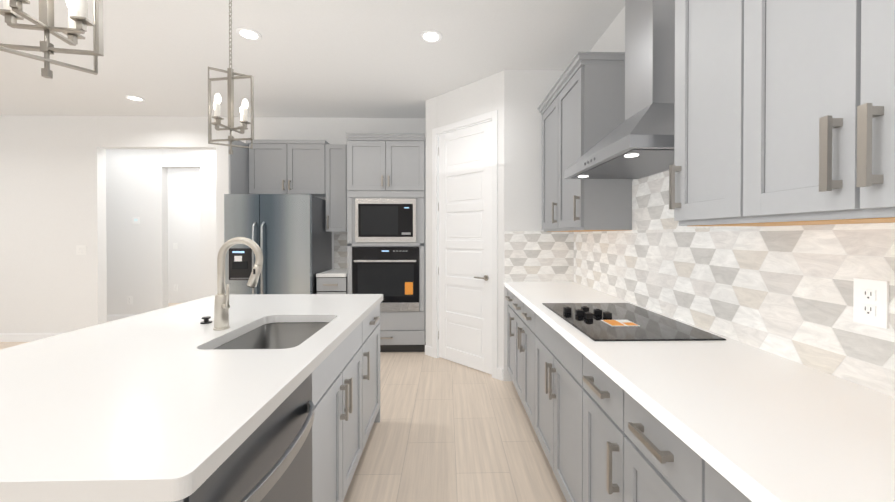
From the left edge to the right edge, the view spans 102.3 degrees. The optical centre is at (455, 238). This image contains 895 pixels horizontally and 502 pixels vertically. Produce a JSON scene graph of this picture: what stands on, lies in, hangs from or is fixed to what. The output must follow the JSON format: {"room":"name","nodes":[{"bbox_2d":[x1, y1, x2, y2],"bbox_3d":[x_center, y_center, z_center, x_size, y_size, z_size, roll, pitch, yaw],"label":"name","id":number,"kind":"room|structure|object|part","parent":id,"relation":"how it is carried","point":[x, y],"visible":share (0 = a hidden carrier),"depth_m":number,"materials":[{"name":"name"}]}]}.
{"room":"kitchen","nodes":[
{"label":"kitchen","id":0,"kind":"room"},
{"bbox_2d":[106,149,216,314],"bbox_3d":[-3.275,-0.129,5.713,8.620,2.850,0.120,0,0,-1],"label":"wall","id":1,"kind":"structure","parent":0,"point":[137,254],"depth_m":5.62,"materials":[{"name":"paint"}]},
{"bbox_2d":[107,315,133,321],"bbox_3d":[-6.077,1.244,5.587,3.010,0.105,0.014,0,0,-1],"label":"baseboard","id":2,"kind":"structure","parent":1,"relation":"attached to","point":[110,318],"depth_m":5.60,"materials":[{"name":"white wood"}]},
{"bbox_2d":[132,217,139,223],"bbox_3d":[-4.963,-0.273,5.605,0.110,0.110,0.012,0,0,-1],"label":"thermostat","id":3,"kind":"object","parent":1,"relation":"attached to","point":[135,220],"visible":1,"depth_m":5.60,"materials":[{"name":"white plastic"}]},
{"bbox_2d":[167,168,200,302],"bbox_3d":[-3.312,-0.140,7.263,8.620,2.850,0.120,0,0,-1],"label":"wall","id":4,"kind":"structure","parent":0,"point":[184,257],"depth_m":7.15,"materials":[{"name":"paint"}]},
{"bbox_2d":[0,115,425,332],"bbox_3d":[-3.249,-0.122,4.654,8.620,2.850,0.120,0,0,-1],"label":"wall","id":5,"kind":"structure","parent":0,"point":[52,191],"depth_m":4.55,"materials":[{"name":"paint"}]},
{"bbox_2d":[0,333,63,341],"bbox_3d":[-6.042,1.252,4.528,3.030,0.105,0.014,0,0,-1],"label":"baseboard","id":6,"kind":"structure","parent":5,"relation":"attached to","point":[17,337],"depth_m":4.54,"materials":[{"name":"white wood"}]},
{"bbox_2d":[228,138,328,196],"bbox_3d":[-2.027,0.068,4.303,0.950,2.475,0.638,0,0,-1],"label":"upper cabinet","id":7,"kind":"object","parent":5,"relation":"attached to","point":[280,167],"visible":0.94,"depth_m":4.29,"materials":[{"name":"grey wood"}]},
{"bbox_2d":[326,144,346,231],"bbox_3d":[-1.430,-0.603,4.451,0.248,1.046,0.362,0,0,-1],"label":"upper cabinet","id":8,"kind":"object","parent":5,"relation":"attached to","point":[336,187],"visible":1,"depth_m":4.31,"materials":[{"name":"grey wood"}]},
{"bbox_2d":[334,232,346,267],"bbox_3d":[-1.393,0.156,4.634,0.327,0.464,0.008,0,0,-1],"label":"backsplash","id":9,"kind":"structure","parent":5,"relation":"attached to","point":[340,249],"depth_m":4.63,"materials":[{"name":"tile"}]},
{"bbox_2d":[0,303,566,501],"bbox_3d":[-3.179,1.373,1.765,8.860,0.100,11.140,0,0,-1],"label":"floor","id":10,"kind":"structure","parent":0,"point":[444,430],"depth_m":2.33,"materials":[{"name":"wood"}]},
{"bbox_2d":[175,362,322,501],"bbox_3d":[-0.957,0.891,0.973,0.926,0.876,0.698,0,0,-1],"label":"dishwasher","id":11,"kind":"object","parent":10,"relation":"on","point":[306,440],"depth_m":1.01,"materials":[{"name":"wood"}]},
{"bbox_2d":[0,294,382,501],"bbox_3d":[-1.088,0.415,1.598,1.194,0.068,1.980,0,0,-1],"label":"countertop","id":12,"kind":"structure","parent":11,"relation":"on","point":[169,404],"depth_m":0.96,"materials":[{"name":"stone"}]},
{"bbox_3d":[-1.198,0.394,1.736,0.048,0.028,0.048,0,0,-1],"label":"air switch button","id":13,"kind":"part","parent":12,"relation":"part of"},
{"bbox_2d":[213,237,262,330],"bbox_3d":[-0.979,0.202,1.625,0.217,0.415,0.072,0,0,-1],"label":"faucet","id":14,"kind":"object","parent":12,"relation":"on","point":[221,312],"visible":1,"depth_m":1.61,"materials":[{"name":"silver metal"}]},
{"bbox_2d":[214,322,329,348],"bbox_3d":[-0.796,0.549,1.626,0.404,0.198,0.604,0,0,-1],"label":"sink","id":15,"kind":"object","parent":12,"relation":"in","point":[281,335],"visible":0.15,"depth_m":1.91,"materials":[{"name":"metal"}]},
{"bbox_2d":[224,194,331,294],"bbox_3d":[-2.023,0.416,4.201,0.910,1.780,0.791,0,0,-1],"label":"refrigerator","id":16,"kind":"object","parent":10,"relation":"on","point":[289,235],"visible":0.56,"depth_m":3.87,"materials":[{"name":"metal"}]},
{"bbox_2d":[316,277,346,293],"bbox_3d":[-1.385,0.868,4.307,0.331,0.875,0.672,0,0,-1],"label":"base cabinet","id":17,"kind":"object","parent":10,"relation":"on","point":[331,285],"visible":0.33,"depth_m":4.00,"materials":[{"name":"grey wood"}]},
{"bbox_2d":[316,268,346,276],"bbox_3d":[-1.385,0.411,4.316,0.327,0.040,0.648,0,0,-1],"label":"countertop","id":18,"kind":"structure","parent":17,"relation":"on","point":[338,272],"depth_m":4.01,"materials":[{"name":"stone"}]},
{"bbox_2d":[323,360,346,501],"bbox_3d":[-0.796,0.994,1.629,0.408,0.661,0.608,0,0,-1],"label":"base cabinet","id":19,"kind":"object","parent":10,"relation":"on","point":[334,371],"depth_m":1.57,"materials":[{"name":"grey wood"}]},
{"bbox_2d":[325,304,379,487],"bbox_3d":[-0.991,0.882,2.256,0.920,0.876,0.656,0,0,-1],"label":"base cabinet","id":20,"kind":"object","parent":10,"relation":"on","point":[361,348],"depth_m":2.02,"materials":[{"name":"grey wood"}]},
{"bbox_2d":[346,133,425,351],"bbox_3d":[-0.784,0.068,4.321,0.868,2.475,0.663,0,0,-1],"label":"tall cabinet","id":21,"kind":"object","parent":10,"relation":"on","point":[386,215],"visible":0.83,"depth_m":4.04,"materials":[{"name":"grey wood"}]},
{"bbox_2d":[425,70,563,380],"bbox_3d":[0.375,-0.115,3.715,1.419,2.850,0.850,0,0,-1],"label":"pantry","id":22,"kind":"object","parent":10,"relation":"on","point":[483,164],"visible":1,"depth_m":3.53,"materials":[{"name":"paint"}]},
{"bbox_2d":[505,289,512,381],"bbox_3d":[0.789,0.877,3.087,0.618,0.876,0.420,0,0,-1],"label":"base cabinet","id":23,"kind":"object","parent":10,"relation":"on","point":[509,297],"depth_m":3.17,"materials":[{"name":"grey wood"}]},
{"bbox_2d":[513,294,528,416],"bbox_3d":[0.800,0.880,2.602,0.618,0.876,0.790,0,0,-1],"label":"base cabinet","id":24,"kind":"object","parent":10,"relation":"on","point":[520,310],"depth_m":2.63,"materials":[{"name":"grey wood"}]},
{"bbox_2d":[529,308,572,501],"bbox_3d":[0.818,0.885,1.873,0.618,0.876,0.911,0,0,-1],"label":"base cabinet","id":25,"kind":"object","parent":10,"relation":"on","point":[550,354],"depth_m":1.85,"materials":[{"name":"grey wood"}]},
{"bbox_2d":[573,346,608,501],"bbox_3d":[0.832,0.889,1.308,0.618,0.876,0.461,0,0,-1],"label":"base cabinet","id":26,"kind":"object","parent":10,"relation":"on","point":[602,436],"depth_m":1.40,"materials":[{"name":"grey wood"}]},
{"bbox_2d":[609,378,751,501],"bbox_3d":[0.844,0.892,0.793,0.618,0.876,0.811,0,0,-1],"label":"base cabinet","id":27,"kind":"object","parent":10,"relation":"on","point":[648,462],"depth_m":0.97,"materials":[{"name":"grey wood"}]},
{"bbox_2d":[504,282,894,501],"bbox_3d":[0.817,0.431,1.338,0.645,0.040,3.928,0,0,-1],"label":"countertop","id":28,"kind":"structure","parent":27,"relation":"on","point":[752,423],"depth_m":0.88,"materials":[{"name":"stone"}]},
{"bbox_2d":[542,303,725,340],"bbox_3d":[0.811,0.390,1.830,0.533,0.036,0.780,0,0,-1],"label":"cooktop","id":29,"kind":"object","parent":28,"relation":"in","point":[653,326],"depth_m":1.68,"materials":[{"name":"black glass"}]},
{"bbox_3d":[0.689,0.386,1.886,0.194,0.030,0.184,0,0,-1],"label":"cooktop knobs","id":30,"kind":"part","parent":29,"relation":"part of","materials":[{"name":"black plastic"}]},
{"bbox_2d":[601,320,639,326],"bbox_3d":[0.778,0.400,1.703,0.130,0.004,0.120,0,0,-1],"label":"leaflet","id":31,"kind":"object","parent":29,"relation":"on","point":[616,323],"visible":1,"depth_m":1.68,"materials":[{"name":"orange paper"}]},
{"bbox_2d":[0,0,624,117],"bbox_3d":[-3.179,-1.577,1.744,8.860,0.100,11.140,0,0,-1],"label":"ceiling","id":32,"kind":"structure","parent":0,"point":[343,58],"depth_m":3.00,"materials":[{"name":"paint"}]},
{"bbox_2d":[0,0,103,78],"bbox_3d":[-1.298,-1.017,1.143,0.299,1.011,0.241,0,0,-1],"label":"pendant light","id":33,"kind":"object","parent":32,"relation":"hanging from","point":[12,13],"visible":1,"depth_m":1.15,"materials":[{"name":"silver metal"}]},
{"bbox_2d":[125,95,144,100],"bbox_3d":[-3.508,-1.538,3.947,0.168,0.007,0.146,0,0,-1],"label":"recessed light","id":34,"kind":"object","parent":32,"relation":"in","point":[131,97],"depth_m":3.96,"materials":[{"name":"white"}]},
{"bbox_2d":[208,0,253,154],"bbox_3d":[-1.366,-1.020,2.192,0.298,1.019,0.241,0,0,-1],"label":"pendant light","id":35,"kind":"object","parent":32,"relation":"hanging from","point":[230,78],"visible":1,"depth_m":2.18,"materials":[{"name":"silver metal"}]},
{"bbox_2d":[236,27,261,39],"bbox_3d":[-1.540,-1.529,2.689,0.165,0.007,0.161,0,0,-1],"label":"recessed light","id":36,"kind":"object","parent":32,"relation":"in","point":[247,33],"depth_m":2.69,"materials":[{"name":"white"}]},
{"bbox_2d":[420,30,441,42],"bbox_3d":[-0.183,-1.530,2.729,0.160,0.007,0.166,0,0,-1],"label":"recessed light","id":37,"kind":"object","parent":32,"relation":"in","point":[431,36],"depth_m":2.73,"materials":[{"name":"white"}]},
{"bbox_2d":[588,6,894,231],"bbox_3d":[1.189,-0.102,1.860,0.120,2.850,11.140,0,0,-1],"label":"wall","id":38,"kind":"structure","parent":0,"point":[612,38],"depth_m":2.50,"materials":[{"name":"paint"}]},
{"bbox_2d":[504,231,573,281],"bbox_3d":[0.767,0.167,3.296,0.635,0.461,0.008,0,0,-1],"label":"backsplash","id":39,"kind":"structure","parent":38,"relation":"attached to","point":[536,256],"depth_m":3.29,"materials":[{"name":"tile"}]},
{"bbox_2d":[537,52,632,231],"bbox_3d":[0.925,-0.605,2.730,0.362,1.102,0.992,0,0,-1],"label":"upper cabinet","id":40,"kind":"object","parent":38,"relation":"attached to","point":[581,108],"visible":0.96,"depth_m":2.27,"materials":[{"name":"grey wood"}]},
{"bbox_2d":[564,0,674,178],"bbox_3d":[0.898,-0.938,1.797,0.461,1.176,0.780,0,0,-1],"label":"range hood","id":41,"kind":"object","parent":38,"relation":"attached to","point":[638,142],"visible":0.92,"depth_m":1.67,"materials":[{"name":"silver metal"}]},
{"bbox_2d":[669,0,716,225],"bbox_3d":[0.980,-0.574,1.155,0.328,1.058,0.373,0,0,-1],"label":"upper cabinet","id":42,"kind":"object","parent":38,"relation":"attached to","point":[693,174],"depth_m":1.24,"materials":[{"name":"grey wood"}]},
{"bbox_2d":[632,170,758,229],"bbox_3d":[1.125,-0.201,1.807,0.008,0.310,0.910,0,0,-1],"label":"backsplash","id":43,"kind":"structure","parent":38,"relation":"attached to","point":[651,210],"depth_m":2.03,"materials":[{"name":"tile"}]},
{"bbox_2d":[574,223,894,396],"bbox_3d":[1.135,0.184,1.354,0.008,0.454,3.890,0,0,-1],"label":"backsplash","id":44,"kind":"structure","parent":38,"relation":"attached to","point":[785,291],"depth_m":1.30,"materials":[{"name":"tile"}]},
{"bbox_2d":[853,278,888,328],"bbox_3d":[1.136,0.176,0.987,0.010,0.125,0.078,0,0,-1],"label":"outlet","id":45,"kind":"object","parent":44,"relation":"attached to","point":[871,302],"visible":1,"depth_m":0.98,"materials":[{"name":"white plastic"}]},
{"bbox_2d":[717,0,894,225],"bbox_3d":[0.990,-0.571,0.741,0.328,1.058,0.705,0,0,-1],"label":"upper cabinet","id":46,"kind":"object","parent":38,"relation":"attached to","point":[784,112],"depth_m":0.86,"materials":[{"name":"grey wood"}]}
]}

